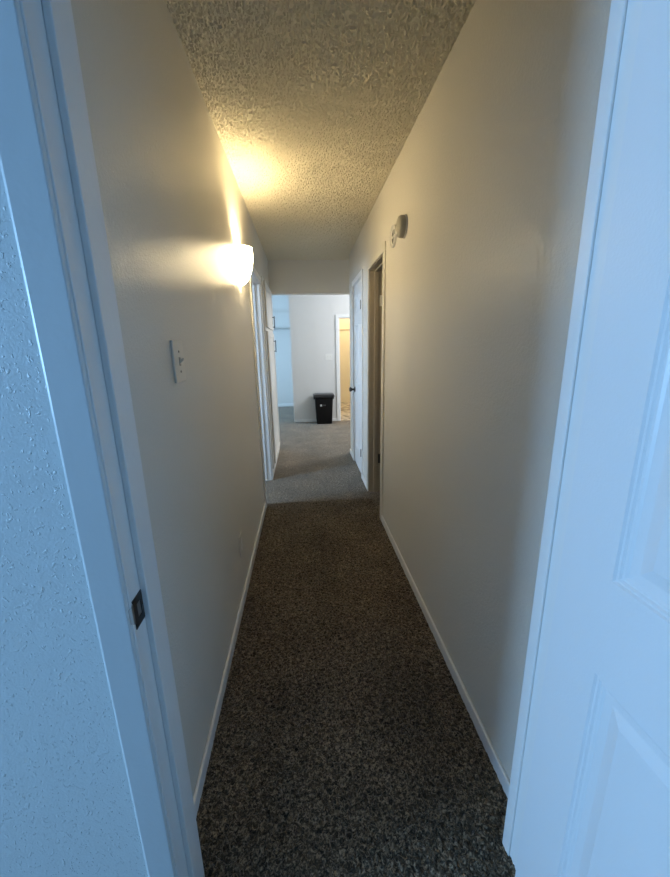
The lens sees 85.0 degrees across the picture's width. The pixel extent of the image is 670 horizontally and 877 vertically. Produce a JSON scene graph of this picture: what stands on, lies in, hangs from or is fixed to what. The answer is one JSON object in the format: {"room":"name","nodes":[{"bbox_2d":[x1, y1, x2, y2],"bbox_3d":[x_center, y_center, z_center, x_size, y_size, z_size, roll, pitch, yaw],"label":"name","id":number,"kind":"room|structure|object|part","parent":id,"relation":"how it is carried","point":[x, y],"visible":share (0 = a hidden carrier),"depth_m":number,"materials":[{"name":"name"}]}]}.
{"room":"home hallway","nodes":[
{"label":"home hallway","id":0,"kind":"room"},
{"bbox_2d":[0,167,147,876],"bbox_3d":[-2.618,0.097,0.461,6.220,2.440,0.102,-2,14,-5],"label":"wall","id":1,"kind":"structure","parent":0,"point":[67,807],"depth_m":0.67,"materials":[{"name":"white paint"}]},
{"bbox_2d":[0,0,642,876],"bbox_3d":[0.024,0.153,0.703,0.923,2.115,0.117,-2,14,-5],"label":"trim","id":2,"kind":"structure","parent":1,"relation":"attached to","point":[48,165],"depth_m":0.61,"materials":[{"name":"white paint"}]},
{"bbox_3d":[0.020,0.165,0.653,0.908,2.115,0.014,-2,14,-5],"label":"casing","id":3,"kind":"part","parent":2,"relation":"part of","materials":[{"name":"white paint"}]},
{"bbox_3d":[-0.370,0.321,0.692,0.002,0.060,0.041,-2,14,-5],"label":"strike plate","id":4,"kind":"part","parent":2,"relation":"part of","materials":[{"name":"brown metal"}]},
{"bbox_2d":[515,0,669,876],"bbox_3d":[0.514,0.260,0.333,0.046,2.030,0.812,-2,14,-5],"label":"door","id":5,"kind":"structure","parent":1,"relation":"in","point":[597,804],"depth_m":0.59,"materials":[{"name":"white paint"}]},
{"bbox_2d":[71,0,272,794],"bbox_3d":[-0.686,-0.520,2.793,0.115,2.440,4.370,-2,14,-5],"label":"wall","id":6,"kind":"structure","parent":0,"point":[176,214],"depth_m":1.16,"materials":[{"name":"white paint"}]},
{"bbox_2d":[170,340,185,382],"bbox_3d":[-0.475,-0.237,1.127,0.021,0.126,0.094,-2,14,-5],"label":"light switch","id":7,"kind":"object","parent":6,"relation":"attached to","point":[176,346],"visible":1,"depth_m":1.11,"materials":[{"name":"beige plastic"}]},
{"bbox_2d":[193,503,265,817],"bbox_3d":[-0.514,0.876,2.101,0.011,0.058,2.335,-2,14,-5],"label":"baseboard","id":8,"kind":"structure","parent":6,"relation":"attached to","point":[197,795],"depth_m":1.47,"materials":[{"name":"white paint"}]},
{"bbox_2d":[239,531,242,556],"bbox_3d":[-0.521,0.587,2.037,0.009,0.120,0.074,-2,14,-5],"label":"wall outlet","id":9,"kind":"object","parent":6,"relation":"attached to","point":[240,535],"visible":1,"depth_m":2.02,"materials":[{"name":"white paint"}]},
{"bbox_2d":[236,244,252,285],"bbox_3d":[-0.567,-1.091,2.327,0.094,0.218,0.173,-2,14,-5],"label":"wall lamp","id":10,"kind":"object","parent":6,"relation":"attached to","point":[244,255],"visible":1,"depth_m":2.27,"materials":[{"name":"white glass"}]},
{"bbox_2d":[249,266,272,507],"bbox_3d":[-0.723,-0.457,3.374,0.129,2.039,0.788,-2,14,-5],"label":"trim","id":11,"kind":"structure","parent":6,"relation":"attached to","point":[254,280],"depth_m":3.59,"materials":[{"name":"white paint"}]},
{"bbox_2d":[272,295,292,403],"bbox_3d":[-2.664,-2.074,8.556,3.375,2.750,0.100,-2,14,-5],"label":"wall","id":12,"kind":"structure","parent":0,"point":[280,303],"depth_m":8.67,"materials":[{"name":"white paint"}]},
{"bbox_2d":[273,312,289,328],"bbox_3d":[-2.670,-2.672,8.330,3.375,0.360,0.050,-2,14,-5],"label":"shelf","id":13,"kind":"object","parent":12,"relation":"attached to","point":[282,320],"depth_m":8.42,"materials":[{"name":"white paint"}]},
{"bbox_2d":[278,403,293,406],"bbox_3d":[-2.634,-0.760,8.824,3.375,0.070,0.014,-2,14,-5],"label":"baseboard","id":14,"kind":"structure","parent":12,"relation":"attached to","point":[291,404],"depth_m":8.93,"materials":[{"name":"white paint"}]},
{"bbox_2d":[268,260,348,294],"bbox_3d":[-0.834,-2.172,4.569,6.400,0.705,0.120,-2,14,-5],"label":"wall header","id":15,"kind":"structure","parent":0,"point":[286,277],"depth_m":4.59,"materials":[{"name":"white paint"}]},
{"bbox_2d":[288,295,349,419],"bbox_3d":[0.614,-1.945,7.783,3.025,2.750,2.020,-2,14,-5],"label":"wall","id":16,"kind":"structure","parent":0,"point":[312,317],"depth_m":6.71,"materials":[{"name":"white paint"}]},
{"bbox_2d":[294,418,336,421],"bbox_3d":[-0.371,-0.349,7.038,0.820,0.050,0.014,-2,14,-5],"label":"baseboard","id":17,"kind":"structure","parent":16,"relation":"attached to","point":[333,419],"depth_m":7.02,"materials":[{"name":"white paint"}]},
{"bbox_2d":[325,354,331,359],"bbox_3d":[-0.112,-1.510,6.774,0.130,0.112,0.014,-2,14,-5],"label":"light switch","id":18,"kind":"object","parent":16,"relation":"attached to","point":[327,356],"visible":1,"depth_m":6.77,"materials":[{"name":"white plastic"}]},
{"bbox_2d":[335,314,349,420],"bbox_3d":[0.521,-1.324,6.939,1.008,1.955,0.134,-2,14,-5],"label":"trim","id":19,"kind":"structure","parent":16,"relation":"attached to","point":[338,316],"depth_m":6.80,"materials":[{"name":"white paint"}]},
{"bbox_2d":[164,0,475,259],"bbox_3d":[0.936,-1.799,2.560,3.220,0.108,4.250,-2,14,-5],"label":"ceiling","id":20,"kind":"structure","parent":0,"point":[312,105],"depth_m":1.57,"materials":[{"name":"beige paint"}]},
{"bbox_2d":[339,319,349,401],"bbox_3d":[0.650,-2.015,8.064,2.905,2.750,2.350,-2,14,-5],"label":"wall","id":21,"kind":"structure","parent":0,"point":[344,335],"depth_m":9.15,"materials":[{"name":"beige paint"}]},
{"bbox_2d":[340,402,349,419],"bbox_3d":[0.766,-0.664,8.304,1.540,0.006,2.350,-2,14,-5],"label":"floor tile","id":22,"kind":"structure","parent":0,"point":[345,406],"depth_m":8.18,"materials":[{"name":"tile"}]},
{"bbox_2d":[196,406,515,876],"bbox_3d":[-1.720,0.697,3.224,8.600,0.108,12.600,-2,14,-5],"label":"floor","id":23,"kind":"structure","parent":0,"point":[346,743],"depth_m":1.38,"materials":[{"name":"carpet"}]},
{"bbox_2d":[261,276,279,471],"bbox_3d":[-0.986,-0.730,4.395,0.557,2.085,1.040,-2,14,-5],"label":"cupboard","id":24,"kind":"object","parent":23,"relation":"on","point":[270,344],"visible":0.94,"depth_m":4.22,"materials":[{"name":"white paint"}]},
{"bbox_3d":[-0.763,-1.509,4.238,0.017,0.465,0.860,-2,14,-5],"label":"door","id":25,"kind":"part","parent":24,"relation":"part of","materials":[{"name":"white paint"}]},
{"bbox_3d":[-0.744,-0.529,4.481,0.017,1.475,0.860,-2,14,-5],"label":"door","id":26,"kind":"part","parent":24,"relation":"part of","materials":[{"name":"white paint"}]},
{"bbox_2d":[313,393,334,423],"bbox_3d":[-0.206,-0.563,6.837,0.388,0.556,0.288,-2,14,-5],"label":"waste bin","id":27,"kind":"object","parent":23,"relation":"on","point":[323,401],"visible":1,"depth_m":6.73,"materials":[{"name":"black plastic"}]},
{"bbox_3d":[-0.210,-0.802,6.777,0.388,0.064,0.288,-2,14,-5],"label":"bin lid","id":28,"kind":"part","parent":27,"relation":"part of","materials":[{"name":"black plastic"}]},
{"bbox_2d":[349,0,610,779],"bbox_3d":[0.418,-0.517,2.696,0.115,2.440,3.990,-2,14,-5],"label":"wall","id":29,"kind":"structure","parent":0,"point":[489,179],"depth_m":1.18,"materials":[{"name":"white paint"}]},
{"bbox_2d":[349,279,360,471],"bbox_3d":[0.237,-0.636,4.022,0.105,2.014,0.610,-2,14,-5],"label":"door","id":30,"kind":"structure","parent":29,"relation":"in","point":[357,288],"depth_m":4.06,"materials":[{"name":"white paint"}]},
{"bbox_2d":[352,269,362,477],"bbox_3d":[0.301,-0.663,4.024,0.127,2.086,0.722,-2,14,-5],"label":"trim","id":31,"kind":"structure","parent":29,"relation":"attached to","point":[359,276],"depth_m":3.85,"materials":[{"name":"white paint"}]},
{"bbox_2d":[362,475,366,488],"bbox_3d":[0.307,0.444,3.773,0.011,0.058,0.273,-2,14,-5],"label":"baseboard","id":32,"kind":"object","parent":29,"relation":"attached to","point":[363,478],"visible":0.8,"depth_m":3.75,"materials":[{"name":"white paint"}]},
{"bbox_2d":[367,241,385,519],"bbox_3d":[0.387,-0.417,3.064,0.126,2.069,0.698,-2,14,-5],"label":"trim","id":33,"kind":"structure","parent":29,"relation":"attached to","point":[376,267],"depth_m":3.25,"materials":[{"name":"beige paint"}]},
{"bbox_2d":[378,295,381,462],"bbox_3d":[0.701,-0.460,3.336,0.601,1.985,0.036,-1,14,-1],"label":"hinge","id":34,"kind":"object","parent":29,"relation":"in","point":[380,295],"depth_m":3.17,"materials":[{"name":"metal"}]},
{"bbox_2d":[390,224,396,247],"bbox_3d":[0.359,-1.247,2.257,0.014,0.128,0.128,-2,14,-5],"label":"mounting bracket","id":35,"kind":"object","parent":29,"relation":"attached to","point":[393,236],"visible":0.98,"depth_m":2.26,"materials":[{"name":"white plastic"}]},
{"bbox_2d":[396,214,407,238],"bbox_3d":[0.364,-1.172,2.023,0.048,0.120,0.120,-2,14,-5],"label":"smoke detector","id":36,"kind":"object","parent":29,"relation":"attached to","point":[402,221],"visible":1,"depth_m":1.99,"materials":[{"name":"white plastic"}]},
{"bbox_3d":[0.383,-1.172,2.024,0.010,0.120,0.120,-2,14,-5],"label":"plate","id":37,"kind":"part","parent":36,"relation":"part of","materials":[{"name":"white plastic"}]},
{"bbox_2d":[381,515,509,797],"bbox_3d":[0.464,0.881,2.003,0.011,0.058,1.975,-2,14,-5],"label":"baseboard","id":38,"kind":"structure","parent":29,"relation":"attached to","point":[502,776],"depth_m":1.49,"materials":[{"name":"white paint"}]}
]}

